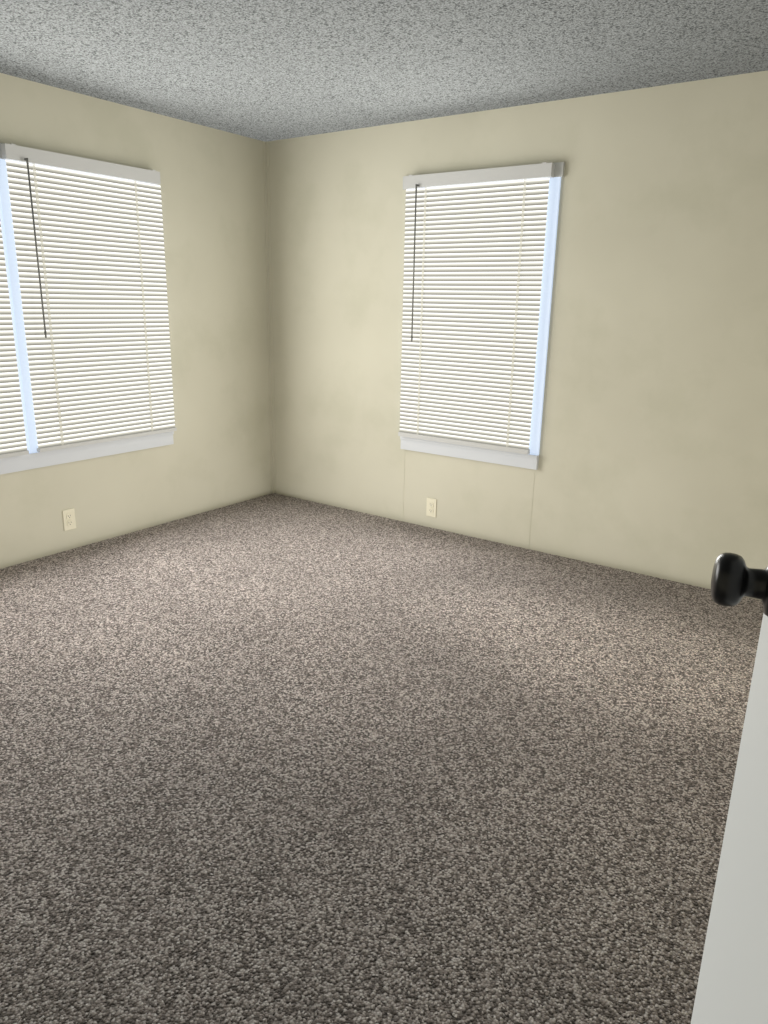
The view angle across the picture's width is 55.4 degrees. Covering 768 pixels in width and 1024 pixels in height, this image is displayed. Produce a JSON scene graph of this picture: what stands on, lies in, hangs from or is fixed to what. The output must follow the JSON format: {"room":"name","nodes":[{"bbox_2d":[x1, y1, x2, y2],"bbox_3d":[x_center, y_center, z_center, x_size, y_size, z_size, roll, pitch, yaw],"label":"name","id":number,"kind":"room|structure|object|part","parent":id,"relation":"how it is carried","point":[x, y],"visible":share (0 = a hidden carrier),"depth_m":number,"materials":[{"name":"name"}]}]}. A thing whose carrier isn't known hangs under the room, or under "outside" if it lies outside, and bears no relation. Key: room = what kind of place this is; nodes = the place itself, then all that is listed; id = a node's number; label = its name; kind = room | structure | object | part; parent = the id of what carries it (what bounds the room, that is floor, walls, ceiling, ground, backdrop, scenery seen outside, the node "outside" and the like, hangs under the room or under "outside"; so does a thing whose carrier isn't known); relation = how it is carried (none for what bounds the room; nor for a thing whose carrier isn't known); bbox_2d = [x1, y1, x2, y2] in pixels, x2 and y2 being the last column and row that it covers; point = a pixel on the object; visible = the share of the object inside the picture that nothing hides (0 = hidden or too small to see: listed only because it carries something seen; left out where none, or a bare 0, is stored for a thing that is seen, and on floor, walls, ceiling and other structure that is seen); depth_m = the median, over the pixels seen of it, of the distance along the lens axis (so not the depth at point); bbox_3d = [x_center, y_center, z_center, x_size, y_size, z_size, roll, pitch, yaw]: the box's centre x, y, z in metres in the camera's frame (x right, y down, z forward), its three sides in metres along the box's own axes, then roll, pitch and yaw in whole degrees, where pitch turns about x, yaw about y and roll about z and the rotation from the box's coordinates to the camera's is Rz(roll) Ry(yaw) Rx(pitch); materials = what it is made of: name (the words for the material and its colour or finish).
{"room":"empty bedroom","nodes":[
{"label":"empty bedroom","id":0,"kind":"room"},
{"bbox_2d":[0,73,270,568],"bbox_3d":[-2.087,-0.778,3.249,0.100,2.300,4.400,12,19,33],"label":"wall","id":1,"kind":"structure","parent":0,"point":[212,180],"depth_m":4.36,"materials":[{"name":"paint"}]},
{"bbox_2d":[0,205,28,453],"bbox_3d":[-2.075,-0.868,3.175,0.121,1.422,0.915,12,19,33],"label":"window blind","id":2,"kind":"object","parent":1,"relation":"in","point":[13,430],"depth_m":3.53,"materials":[{"name":"grey plastic"}]},
{"bbox_2d":[0,450,28,458],"bbox_3d":[-2.028,-0.888,3.139,0.040,1.430,0.881,12,19,33],"label":"rails","id":3,"kind":"object","parent":2,"relation":"attached to","point":[13,454],"depth_m":3.60,"materials":[{"name":"white plastic"}]},
{"bbox_2d":[62,508,75,530],"bbox_3d":[-1.710,0.041,3.972,0.008,0.115,0.070,12,19,33],"label":"outlet","id":4,"kind":"object","parent":1,"relation":"attached to","point":[67,521],"visible":1,"depth_m":3.97,"materials":[{"name":"beige plastic"}]},
{"bbox_2d":[0,431,173,474],"bbox_3d":[-1.809,-0.256,3.711,0.030,0.080,1.824,12,19,33],"label":"sill","id":5,"kind":"structure","parent":1,"relation":"attached to","point":[54,457],"depth_m":3.94,"materials":[{"name":"white wood"}]},
{"bbox_2d":[0,143,174,452],"bbox_3d":[-1.817,-0.981,3.521,0.121,1.457,1.826,12,19,33],"label":"window blind","id":6,"kind":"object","parent":1,"relation":"in","point":[89,227],"depth_m":3.80,"materials":[{"name":"grey plastic"}]},
{"bbox_3d":[-1.561,-1.066,3.900,0.091,1.422,0.896,12,19,33],"label":"frame","id":7,"kind":"part","parent":6,"relation":"part of","materials":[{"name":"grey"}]},
{"bbox_2d":[24,158,46,337],"bbox_3d":[-1.667,-1.252,3.504,0.022,0.812,0.012,12,19,33],"label":"blind wand","id":8,"kind":"object","parent":6,"relation":"attached to","point":[25,159],"visible":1,"depth_m":3.49,"materials":[{"name":"grey plastic"}]},
{"bbox_2d":[0,143,176,451],"bbox_3d":[-1.497,-1.085,3.862,0.040,1.430,0.869,12,19,33],"label":"rails","id":9,"kind":"object","parent":6,"relation":"attached to","point":[12,152],"depth_m":3.69,"materials":[{"name":"white plastic"}]},
{"bbox_2d":[33,163,152,444],"bbox_3d":[-1.498,-1.054,3.847,0.004,1.351,0.579,12,19,33],"label":"blind cords","id":10,"kind":"object","parent":6,"relation":"attached to","point":[34,175],"visible":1,"depth_m":3.75,"materials":[{"name":"white fabric"}]},
{"bbox_2d":[0,493,763,1023],"bbox_3d":[-0.537,0.704,2.515,3.960,0.080,4.600,12,19,33],"label":"floor","id":11,"kind":"structure","parent":0,"point":[273,758],"depth_m":2.14,"materials":[{"name":"grey carpet"}]},
{"bbox_2d":[0,0,767,141],"bbox_3d":[-0.489,-1.582,1.856,3.960,0.080,4.600,12,19,33],"label":"ceiling","id":12,"kind":"structure","parent":0,"point":[262,70],"depth_m":2.92,"materials":[{"name":"white paint"}]},
{"bbox_2d":[268,70,767,600],"bbox_3d":[0.788,-0.923,3.957,3.760,2.300,0.100,12,19,33],"label":"wall","id":13,"kind":"structure","parent":0,"point":[653,451],"depth_m":3.72,"materials":[{"name":"paint"}]},
{"bbox_2d":[263,141,275,493],"bbox_3d":[-0.772,-1.238,4.939,0.022,2.300,0.022,12,19,33],"label":"batten","id":14,"kind":"object","parent":13,"relation":"attached to","point":[265,144],"visible":1,"depth_m":4.91,"materials":[{"name":"paint"}]},
{"bbox_2d":[426,498,436,516],"bbox_3d":[0.291,-0.027,4.498,0.070,0.115,0.008,12,19,33],"label":"wall outlet","id":15,"kind":"object","parent":13,"relation":"attached to","point":[431,503],"visible":1,"depth_m":4.50,"materials":[{"name":"beige plastic"}]},
{"bbox_2d":[401,449,534,548],"bbox_3d":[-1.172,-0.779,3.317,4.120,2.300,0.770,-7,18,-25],"label":"batten","id":16,"kind":"object","parent":13,"relation":"attached to","point":[533,472],"visible":1,"depth_m":4.16,"materials":[{"name":"paint"}]},
{"bbox_2d":[400,162,564,454],"bbox_3d":[0.499,-1.093,4.077,0.948,1.488,0.121,12,19,33],"label":"wall window","id":17,"kind":"structure","parent":13,"relation":"attached to","point":[472,234],"depth_m":3.99,"materials":[{"name":"grey plastic"}]},
{"bbox_2d":[411,184,418,341],"bbox_3d":[0.172,-1.394,4.129,0.012,0.842,0.022,12,19,33],"label":"blind wand","id":18,"kind":"object","parent":17,"relation":"attached to","point":[416,185],"depth_m":4.12,"materials":[{"name":"grey plastic"}]},
{"bbox_2d":[400,436,538,469],"bbox_3d":[0.474,-0.351,4.261,0.901,0.080,0.030,12,19,33],"label":"sill","id":19,"kind":"structure","parent":17,"relation":"attached to","point":[529,461],"depth_m":4.23,"materials":[{"name":"white wood"}]},
{"bbox_2d":[417,179,525,446],"bbox_3d":[0.456,-1.067,4.030,0.605,1.380,0.004,12,19,33],"label":"blind cords","id":20,"kind":"object","parent":17,"relation":"attached to","point":[524,185],"depth_m":4.01,"materials":[{"name":"white fabric"}]},
{"bbox_2d":[398,162,554,454],"bbox_3d":[0.464,-1.094,4.034,0.870,1.461,0.040,12,19,33],"label":"rails","id":21,"kind":"object","parent":17,"relation":"attached to","point":[543,170],"depth_m":3.87,"materials":[{"name":"white plastic"}]},
{"bbox_3d":[0.499,-1.770,3.861,0.948,0.066,0.020,12,19,33],"label":"casing","id":22,"kind":"part","parent":17,"relation":"part of","materials":[{"name":"grey paint"}]},
{"bbox_3d":[0.515,-1.077,4.089,0.901,1.453,0.091,12,19,33],"label":"frame","id":23,"kind":"part","parent":17,"relation":"part of","materials":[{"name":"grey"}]},
{"bbox_2d":[711,553,767,615],"bbox_3d":[0.430,0.077,0.761,0.161,0.066,0.107,12,19,33],"label":"door knob","id":24,"kind":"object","parent":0,"point":[732,580],"depth_m":0.76,"materials":[{"name":"black metal"}]},
{"bbox_3d":[1.061,-0.099,1.122,0.100,2.300,4.400,12,19,33],"label":"wall","id":25,"kind":"structure","parent":0,"visible":0},
{"bbox_2d":[691,613,767,1023],"bbox_3d":[0.306,0.199,0.478,0.035,2.030,0.760,7,17,21],"label":"door","id":26,"kind":"structure","parent":25,"relation":"in","point":[732,987],"depth_m":0.76,"materials":[{"name":"white wood"}]}
]}

